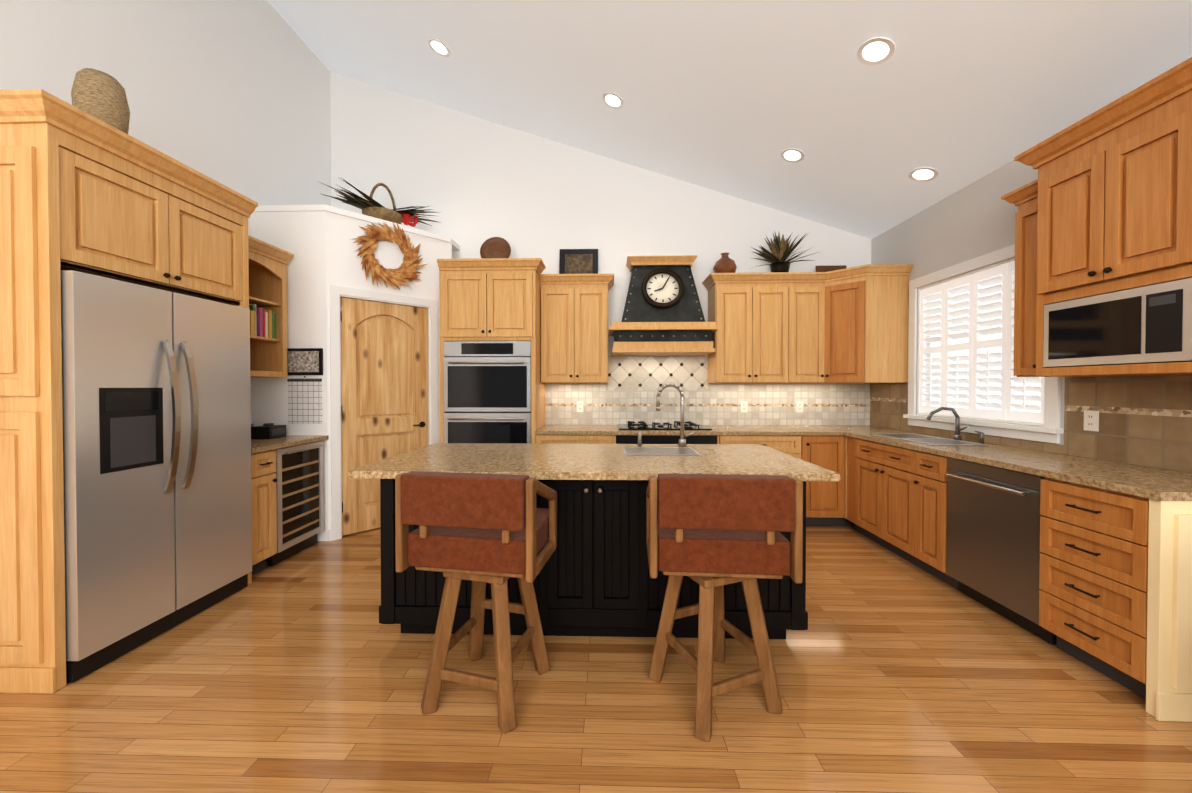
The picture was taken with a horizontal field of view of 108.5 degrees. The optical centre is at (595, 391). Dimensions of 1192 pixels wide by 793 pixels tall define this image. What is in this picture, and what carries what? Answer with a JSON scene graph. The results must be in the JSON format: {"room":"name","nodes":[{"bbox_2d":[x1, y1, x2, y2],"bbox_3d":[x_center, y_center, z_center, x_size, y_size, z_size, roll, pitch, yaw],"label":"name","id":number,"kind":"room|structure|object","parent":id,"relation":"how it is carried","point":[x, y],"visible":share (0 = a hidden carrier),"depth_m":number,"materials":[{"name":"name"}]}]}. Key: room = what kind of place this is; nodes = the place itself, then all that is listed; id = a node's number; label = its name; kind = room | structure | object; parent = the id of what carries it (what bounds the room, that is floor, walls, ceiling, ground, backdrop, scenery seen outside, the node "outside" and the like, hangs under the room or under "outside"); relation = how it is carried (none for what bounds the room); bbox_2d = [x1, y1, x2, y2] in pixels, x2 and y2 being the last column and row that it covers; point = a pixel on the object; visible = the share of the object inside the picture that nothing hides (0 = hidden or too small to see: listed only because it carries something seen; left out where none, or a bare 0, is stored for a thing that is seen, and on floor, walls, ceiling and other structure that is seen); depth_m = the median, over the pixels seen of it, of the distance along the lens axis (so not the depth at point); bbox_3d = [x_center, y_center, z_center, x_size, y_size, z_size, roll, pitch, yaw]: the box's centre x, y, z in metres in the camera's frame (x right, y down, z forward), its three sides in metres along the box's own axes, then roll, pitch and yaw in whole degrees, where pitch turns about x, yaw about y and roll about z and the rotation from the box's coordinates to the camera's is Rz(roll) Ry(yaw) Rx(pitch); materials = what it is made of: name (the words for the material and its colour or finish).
{"room":"kitchen","nodes":[
{"label":"kitchen","id":0,"kind":"room"},
{"bbox_2d":[0,0,330,423],"bbox_3d":[-3.125,-1.223,1.063,0.120,5.100,7.500,0,1,2],"label":"wall","id":1,"kind":"structure","parent":0,"point":[234,95],"depth_m":3.29,"materials":[{"name":"white paint"}]},
{"bbox_2d":[248,235,293,376],"bbox_3d":[-2.788,-0.641,3.284,0.429,1.045,0.736,0,1,2],"label":"wall-mounted shelf","id":2,"kind":"object","parent":1,"relation":"attached to","point":[268,263],"visible":0.33,"depth_m":3.63,"materials":[{"name":"brown wood"}]},
{"bbox_2d":[249,304,275,338],"bbox_3d":[-2.781,-0.571,3.445,0.179,0.259,0.338,0,1,2],"label":"books","id":3,"kind":"object","parent":2,"relation":"on","point":[262,322],"visible":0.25,"depth_m":3.46,"materials":[{"name":"multicoloured paper"}]},
{"bbox_2d":[250,205,459,540],"bbox_3d":[-2.247,-0.159,4.243,1.463,2.900,1.117,0,1,2],"label":"wall","id":4,"kind":"structure","parent":0,"point":[325,272],"depth_m":3.72,"materials":[{"name":"white paint"}]},
{"bbox_2d":[287,348,322,374],"bbox_3d":[-2.514,-0.258,3.694,0.320,0.230,0.023,0,1,2],"label":"photo frame","id":5,"kind":"object","parent":4,"relation":"attached to","point":[305,361],"visible":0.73,"depth_m":3.68,"materials":[{"name":"black plastic"}]},
{"bbox_2d":[287,376,322,423],"bbox_3d":[-2.514,0.072,3.702,0.300,0.411,0.015,0,1,2],"label":"calendar","id":6,"kind":"object","parent":4,"relation":"attached to","point":[304,401],"visible":0.92,"depth_m":3.70,"materials":[{"name":"paper"}]},
{"bbox_2d":[320,177,440,226],"bbox_3d":[-2.065,-1.821,4.195,1.097,0.420,0.359,-1,1,-44],"label":"plant","id":7,"kind":"object","parent":4,"relation":"on","point":[371,207],"visible":0.96,"depth_m":4.07,"materials":[{"name":"green plant"}]},
{"bbox_2d":[340,297,427,535],"bbox_3d":[-2.008,0.220,4.106,0.582,2.122,0.620,0,1,2],"label":"pantry door","id":8,"kind":"structure","parent":4,"relation":"in","point":[384,381],"depth_m":4.03,"materials":[{"name":"brown wood"}]},
{"bbox_2d":[350,221,426,289],"bbox_3d":[-1.929,-1.295,4.033,0.688,0.678,0.132,-1,1,-45],"label":"wreath","id":9,"kind":"object","parent":4,"relation":"attached to","point":[406,269],"visible":1,"depth_m":4.01,"materials":[{"name":"wicker"}]},
{"bbox_2d":[0,525,1191,792],"bbox_3d":[-0.089,1.377,1.071,6.190,0.100,7.620,0,1,2],"label":"floor","id":10,"kind":"structure","parent":0,"point":[304,671],"depth_m":1.77,"materials":[{"name":"brown wood"}]},
{"bbox_2d":[0,89,257,693],"bbox_3d":[-2.660,0.022,2.361,0.735,2.578,1.108,0,1,2],"label":"tall cabinet","id":11,"kind":"object","parent":10,"relation":"on","point":[83,191],"visible":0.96,"depth_m":1.88,"materials":[{"name":"brown wood"}]},
{"bbox_2d":[71,68,129,133],"bbox_3d":[-2.495,-1.428,2.164,0.196,0.318,0.196,0,1,2],"label":"basket","id":12,"kind":"object","parent":11,"relation":"on","point":[99,95],"visible":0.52,"depth_m":2.11,"materials":[{"name":"wicker"}]},
{"bbox_2d":[61,270,251,682],"bbox_3d":[-2.620,0.379,2.398,0.762,1.854,0.948,0,1,2],"label":"fridge","id":13,"kind":"object","parent":11,"relation":"in","point":[156,395],"visible":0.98,"depth_m":2.22,"materials":[{"name":"grey metal"}]},
{"bbox_2d":[251,424,328,574],"bbox_3d":[-2.658,0.791,3.324,0.688,1.019,0.795,0,1,2],"label":"base cabinet","id":14,"kind":"object","parent":10,"relation":"on","point":[264,500],"visible":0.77,"depth_m":3.07,"materials":[{"name":"brown wood"}]},
{"bbox_2d":[251,423,285,438],"bbox_3d":[-2.677,0.318,3.510,0.165,0.118,0.180,0,1,2],"label":"radio","id":15,"kind":"object","parent":14,"relation":"on","point":[268,431],"visible":0.98,"depth_m":3.43,"materials":[{"name":"black plastic"}]},
{"bbox_2d":[269,441,323,565],"bbox_3d":[-2.640,0.858,3.435,0.667,0.872,0.516,0,1,2],"label":"wine fridge","id":16,"kind":"object","parent":14,"relation":"in","point":[299,472],"visible":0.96,"depth_m":3.40,"materials":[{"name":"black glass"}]},
{"bbox_2d":[395,471,556,732],"bbox_3d":[-0.475,0.821,1.877,0.566,1.001,0.503,0,1,10],"label":"stool","id":17,"kind":"object","parent":10,"relation":"on","point":[480,531],"visible":1,"depth_m":1.69,"materials":[{"name":"brown leather"}]},
{"bbox_2d":[437,258,545,443],"bbox_3d":[-1.009,0.009,4.427,1.000,2.558,0.683,0,1,2],"label":"tall cabinet","id":18,"kind":"object","parent":10,"relation":"on","point":[490,299],"visible":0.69,"depth_m":4.13,"materials":[{"name":"brown wood"}]},
{"bbox_2d":[444,341,530,443],"bbox_3d":[-1.042,0.088,4.401,0.839,1.153,0.640,0,1,2],"label":"double oven","id":19,"kind":"object","parent":18,"relation":"in","point":[487,391],"visible":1,"depth_m":4.13,"materials":[{"name":"grey metal"}]},
{"bbox_2d":[480,237,510,257],"bbox_3d":[-1.043,-1.448,4.469,0.320,0.338,0.115,0,1,2],"label":"decorative plate","id":20,"kind":"object","parent":18,"relation":"on","point":[495,247],"visible":0.79,"depth_m":4.47,"materials":[{"name":"brown ceramic"}]},
{"bbox_2d":[535,433,614,443],"bbox_3d":[-0.196,0.846,4.428,0.750,0.884,0.658,0,1,2],"label":"base cabinet","id":21,"kind":"object","parent":10,"relation":"on","point":[541,438],"depth_m":4.10,"materials":[{"name":"brown wood"}]},
{"bbox_2d":[379,479,807,638],"bbox_3d":[-0.018,0.867,2.613,2.220,0.882,0.882,0,1,2],"label":"kitchen island","id":22,"kind":"object","parent":10,"relation":"on","point":[592,578],"depth_m":2.21,"materials":[{"name":"black wood"}]},
{"bbox_2d":[348,443,839,482],"bbox_3d":[-0.013,0.406,2.619,2.400,0.036,1.060,0,1,2],"label":"island countertop","id":23,"kind":"structure","parent":22,"relation":"on","point":[538,461],"depth_m":2.37,"materials":[{"name":"beige stone"}]},
{"bbox_2d":[623,447,700,454],"bbox_3d":[0.412,0.382,2.777,0.460,0.003,0.320,0,1,2],"label":"island sink","id":24,"kind":"object","parent":23,"relation":"in","point":[659,451],"visible":0.98,"depth_m":2.75,"materials":[{"name":"silver metal"}]},
{"bbox_2d":[638,383,694,445],"bbox_3d":[0.497,0.160,3.006,0.407,0.443,0.089,0,1,2],"label":"island faucet","id":25,"kind":"object","parent":23,"relation":"on","point":[682,441],"visible":1,"depth_m":3.01,"materials":[{"name":"silver metal"}]},
{"bbox_2d":[615,437,726,443],"bbox_3d":[0.678,0.847,4.404,1.124,0.884,0.658,0,1,2],"label":"base cabinet","id":26,"kind":"object","parent":10,"relation":"on","point":[618,440],"depth_m":4.07,"materials":[{"name":"black wood"}]},
{"bbox_2d":[646,474,802,741],"bbox_3d":[0.503,0.821,1.863,0.583,1.001,0.552,0,1,2],"label":"stool","id":27,"kind":"object","parent":10,"relation":"on","point":[711,535],"visible":1,"depth_m":1.64,"materials":[{"name":"brown leather"}]},
{"bbox_2d":[727,437,810,524],"bbox_3d":[1.594,0.847,4.380,0.832,0.884,0.658,0,1,2],"label":"base cabinet","id":28,"kind":"object","parent":10,"relation":"on","point":[798,447],"depth_m":4.05,"materials":[{"name":"brown wood"}]},
{"bbox_2d":[811,437,838,525],"bbox_3d":[2.118,0.847,4.365,0.464,0.884,0.658,0,1,2],"label":"base cabinet","id":29,"kind":"object","parent":10,"relation":"on","point":[824,446],"depth_m":4.04,"materials":[{"name":"brown wood"}]},
{"bbox_2d":[535,425,910,436],"bbox_3d":[1.200,0.387,4.376,3.544,0.036,0.675,0,1,2],"label":"countertop","id":30,"kind":"structure","parent":29,"relation":"on","point":[567,430],"depth_m":4.09,"materials":[{"name":"beige stone"}]},
{"bbox_2d":[617,421,711,429],"bbox_3d":[0.676,0.344,4.410,0.900,0.046,0.520,0,1,2],"label":"cooktop","id":31,"kind":"object","parent":30,"relation":"in","point":[630,425],"visible":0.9,"depth_m":4.28,"materials":[{"name":"black metal"}]},
{"bbox_2d":[839,433,853,525],"bbox_3d":[2.629,0.847,4.343,0.686,0.884,0.675,0,1,2],"label":"base cabinet","id":32,"kind":"object","parent":10,"relation":"on","point":[843,521],"depth_m":4.03,"materials":[{"name":"brown wood"}]},
{"bbox_2d":[847,436,906,557],"bbox_3d":[2.629,0.857,3.512,0.640,0.884,0.980,0,1,2],"label":"base cabinet","id":33,"kind":"object","parent":10,"relation":"on","point":[876,473],"depth_m":3.52,"materials":[{"name":"brown wood"}]},
{"bbox_2d":[903,448,1026,589],"bbox_3d":[2.615,0.863,2.979,0.640,0.884,0.332,0,1,2],"label":"base cabinet","id":34,"kind":"object","parent":10,"relation":"on","point":[925,530],"depth_m":2.98,"materials":[{"name":"brown wood"}]},
{"bbox_2d":[945,457,1056,644],"bbox_3d":[2.571,0.869,2.505,0.653,0.872,0.612,0,1,2],"label":"dishwasher","id":35,"kind":"object","parent":34,"relation":"in","point":[993,552],"visible":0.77,"depth_m":2.45,"materials":[{"name":"grey metal"}]},
{"bbox_2d":[1039,476,1191,721],"bbox_3d":[2.587,0.875,1.954,0.640,0.884,0.480,0,1,2],"label":"base cabinet","id":36,"kind":"object","parent":10,"relation":"on","point":[1115,585],"depth_m":1.85,"materials":[{"name":"brown wood"}]},
{"bbox_2d":[843,432,1191,499],"bbox_3d":[2.605,0.404,2.848,0.652,0.036,2.298,0,1,2],"label":"countertop","id":37,"kind":"structure","parent":36,"relation":"on","point":[1150,483],"depth_m":2.26,"materials":[{"name":"beige stone"}]},
{"bbox_2d":[870,433,986,444],"bbox_3d":[2.610,0.375,3.428,0.380,0.006,0.740,0,1,2],"label":"sink","id":38,"kind":"object","parent":37,"relation":"in","point":[923,439],"visible":0.96,"depth_m":3.38,"materials":[{"name":"silver metal"}]},
{"bbox_2d":[926,407,983,443],"bbox_3d":[2.749,0.250,3.289,0.266,0.260,0.260,0,1,2],"label":"sink faucet","id":39,"kind":"object","parent":37,"relation":"on","point":[957,435],"visible":0.96,"depth_m":3.38,"materials":[{"name":"silver metal"}]},
{"bbox_2d":[330,72,870,355],"bbox_3d":[0.011,-1.260,4.790,6.190,5.088,0.120,0,1,2],"label":"wall","id":40,"kind":"structure","parent":0,"point":[476,182],"depth_m":4.74,"materials":[{"name":"white paint"}]},
{"bbox_2d":[540,274,613,382],"bbox_3d":[-0.188,-0.645,4.545,0.759,1.105,0.389,0,1,2],"label":"upper cabinet","id":41,"kind":"object","parent":40,"relation":"attached to","point":[574,328],"visible":1,"depth_m":4.39,"materials":[{"name":"brown wood"}]},
{"bbox_2d":[559,249,597,273],"bbox_3d":[-0.187,-1.377,4.662,0.420,0.359,0.080,0,1,2],"label":"picture","id":42,"kind":"object","parent":41,"relation":"on","point":[578,261],"visible":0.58,"depth_m":4.65,"materials":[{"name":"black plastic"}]},
{"bbox_2d":[609,255,718,355],"bbox_3d":[0.672,-0.893,4.455,1.070,1.004,0.517,0,1,2],"label":"range hood","id":43,"kind":"object","parent":40,"relation":"attached to","point":[681,327],"visible":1,"depth_m":4.33,"materials":[{"name":"dark metal"},{"name":"maple"}]},
{"bbox_2d":[641,269,683,308],"bbox_3d":[0.680,-1.055,4.382,0.430,0.425,0.131,0,1,2],"label":"wall clock","id":44,"kind":"object","parent":43,"relation":"attached to","point":[662,288],"visible":1,"depth_m":4.38,"materials":[{"name":"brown metal"}]},
{"bbox_2d":[545,356,869,424],"bbox_3d":[1.209,-0.014,4.708,3.544,0.758,0.006,0,1,2],"label":"backsplash","id":45,"kind":"structure","parent":40,"relation":"attached to","point":[627,392],"depth_m":4.71,"materials":[{"name":"tile"}]},
{"bbox_2d":[576,401,582,411],"bbox_3d":[-0.178,0.165,4.740,0.075,0.120,0.007,0,1,2],"label":"electrical outlet","id":46,"kind":"object","parent":45,"relation":"attached to","point":[579,404],"depth_m":4.74,"materials":[{"name":"white plastic"}]},
{"bbox_2d":[741,401,747,411],"bbox_3d":[1.621,0.166,4.692,0.075,0.120,0.007,0,1,2],"label":"electrical outlet","id":47,"kind":"object","parent":45,"relation":"attached to","point":[744,406],"depth_m":4.69,"materials":[{"name":"white plastic"}]},
{"bbox_2d":[796,401,802,411],"bbox_3d":[2.221,0.166,4.676,0.075,0.120,0.007,0,1,2],"label":"electrical outlet","id":48,"kind":"object","parent":45,"relation":"attached to","point":[799,404],"depth_m":4.67,"materials":[{"name":"white plastic"}]},
{"bbox_2d":[706,272,781,382],"bbox_3d":[1.615,-0.645,4.516,0.792,1.104,0.351,0,1,2],"label":"upper cabinet","id":49,"kind":"object","parent":40,"relation":"attached to","point":[746,308],"depth_m":4.35,"materials":[{"name":"brown wood"}]},
{"bbox_2d":[713,253,736,272],"bbox_3d":[1.360,-1.326,4.523,0.240,0.255,0.240,0,1,2],"label":"vase","id":50,"kind":"object","parent":49,"relation":"on","point":[725,263],"visible":0.81,"depth_m":4.44,"materials":[{"name":"brown ceramic"}]},
{"bbox_2d":[782,272,821,382],"bbox_3d":[2.126,-0.644,4.484,0.473,1.104,0.388,0,1,2],"label":"upper cabinet","id":51,"kind":"object","parent":40,"relation":"attached to","point":[801,291],"depth_m":4.33,"materials":[{"name":"brown wood"}]},
{"bbox_2d":[750,230,818,271],"bbox_3d":[1.954,-1.434,4.380,0.712,0.474,0.431,0,1,2],"label":"potted plant","id":52,"kind":"object","parent":51,"relation":"on","point":[781,251],"visible":0.96,"depth_m":4.42,"materials":[{"name":"green plant"}]},
{"bbox_2d":[818,264,913,382],"bbox_3d":[2.612,-0.643,4.365,0.723,1.104,0.599,0,1,2],"label":"upper cabinet","id":53,"kind":"object","parent":40,"relation":"attached to","point":[848,325],"depth_m":4.08,"materials":[{"name":"brown wood"}]},
{"bbox_2d":[815,265,846,271],"bbox_3d":[2.509,-1.272,4.489,0.320,0.149,0.214,0,1,2],"label":"tray","id":54,"kind":"object","parent":53,"relation":"on","point":[824,268],"visible":0.33,"depth_m":4.57,"materials":[{"name":"brown wood"}]},
{"bbox_2d":[267,0,1191,238],"bbox_3d":[-0.089,-2.617,1.025,6.190,2.087,7.620,0,1,2],"label":"ceiling","id":55,"kind":"structure","parent":0,"point":[734,98],"depth_m":3.16,"materials":[{"name":"white paint"}]},
{"bbox_2d":[427,38,450,57],"bbox_3d":[-1.382,-3.029,3.777,0.193,0.069,0.200,0,1,2],"label":"ceiling light","id":56,"kind":"object","parent":55,"relation":"attached to","point":[438,47],"visible":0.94,"depth_m":3.77,"materials":[{"name":"white"}]},
{"bbox_2d":[602,92,623,108],"bbox_3d":[0.147,-2.538,3.741,0.193,0.069,0.200,0,1,2],"label":"ceiling light","id":57,"kind":"object","parent":55,"relation":"attached to","point":[612,100],"visible":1,"depth_m":3.74,"materials":[{"name":"white"}]},
{"bbox_2d":[780,148,804,162],"bbox_3d":[1.697,-2.040,3.705,0.193,0.069,0.200,0,1,2],"label":"ceiling light","id":58,"kind":"object","parent":55,"relation":"attached to","point":[792,155],"visible":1,"depth_m":3.70,"materials":[{"name":"white"}]},
{"bbox_2d":[857,37,894,65],"bbox_3d":[1.666,-2.026,2.556,0.193,0.069,0.200,0,1,2],"label":"ceiling light","id":59,"kind":"object","parent":55,"relation":"attached to","point":[874,51],"visible":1,"depth_m":2.55,"materials":[{"name":"white"}]},
{"bbox_2d":[908,167,938,181],"bbox_3d":[2.620,-1.738,3.434,0.193,0.069,0.200,0,1,2],"label":"ceiling light","id":60,"kind":"object","parent":55,"relation":"attached to","point":[923,174],"visible":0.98,"depth_m":3.43,"materials":[{"name":"white"}]},
{"bbox_2d":[871,160,1191,472],"bbox_3d":[2.943,-0.241,0.911,0.120,3.140,7.500,0,1,2],"label":"wall","id":61,"kind":"structure","parent":0,"point":[974,219],"depth_m":3.47,"materials":[{"name":"white paint"}]},
{"bbox_2d":[903,244,1063,443],"bbox_3d":[2.978,-0.357,3.370,0.162,1.355,1.390,0,1,2],"label":"window","id":62,"kind":"structure","parent":61,"relation":"in","point":[1051,431],"depth_m":3.35,"materials":[{"name":"white wood"}]},
{"bbox_2d":[919,261,1044,422],"bbox_3d":[2.975,-0.364,3.370,0.055,1.128,1.138,0,1,2],"label":"window shutters","id":63,"kind":"object","parent":62,"relation":"attached to","point":[971,284],"visible":0.83,"depth_m":3.35,"materials":[{"name":"white wood"}]},
{"bbox_2d":[870,375,1191,472],"bbox_3d":[2.940,0.143,3.197,0.006,0.478,2.920,0,1,2],"label":"backsplash","id":64,"kind":"structure","parent":61,"relation":"attached to","point":[1145,420],"depth_m":2.40,"materials":[{"name":"tile"}]},
{"bbox_2d":[1084,410,1098,431],"bbox_3d":[2.915,0.171,2.525,0.008,0.120,0.075,0,1,2],"label":"electrical outlet","id":65,"kind":"object","parent":64,"relation":"attached to","point":[1091,420],"visible":1,"depth_m":2.51,"materials":[{"name":"white plastic"}]},
{"bbox_2d":[1001,179,1094,376],"bbox_3d":[2.733,-0.658,2.569,0.383,1.136,0.260,0,1,2],"label":"upper cabinet","id":66,"kind":"object","parent":61,"relation":"attached to","point":[1024,198],"visible":0.35,"depth_m":2.58,"materials":[{"name":"brown wood"}]},
{"bbox_2d":[1014,57,1191,375],"bbox_3d":[2.668,-0.714,2.064,0.485,1.299,0.876,0,1,2],"label":"upper cabinet","id":67,"kind":"object","parent":61,"relation":"attached to","point":[1114,212],"visible":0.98,"depth_m":2.03,"materials":[{"name":"brown wood"}]},
{"bbox_2d":[1043,278,1191,366],"bbox_3d":[2.686,-0.307,2.088,0.391,0.345,0.610,0,1,2],"label":"microwave","id":68,"kind":"object","parent":67,"relation":"in","point":[1147,324],"visible":0.98,"depth_m":2.03,"materials":[{"name":"grey metal"}]},
{"label":"outside","id":69,"kind":"structure","parent":0,"visible":0},
{"bbox_2d":[930,275,1040,411],"bbox_3d":[3.310,-0.174,3.363,0.168,2.950,2.598,0,1,2],"label":"sky","id":70,"kind":"structure","parent":69,"point":[983,350],"depth_m":3.76,"materials":[{"name":"white"}]}
]}

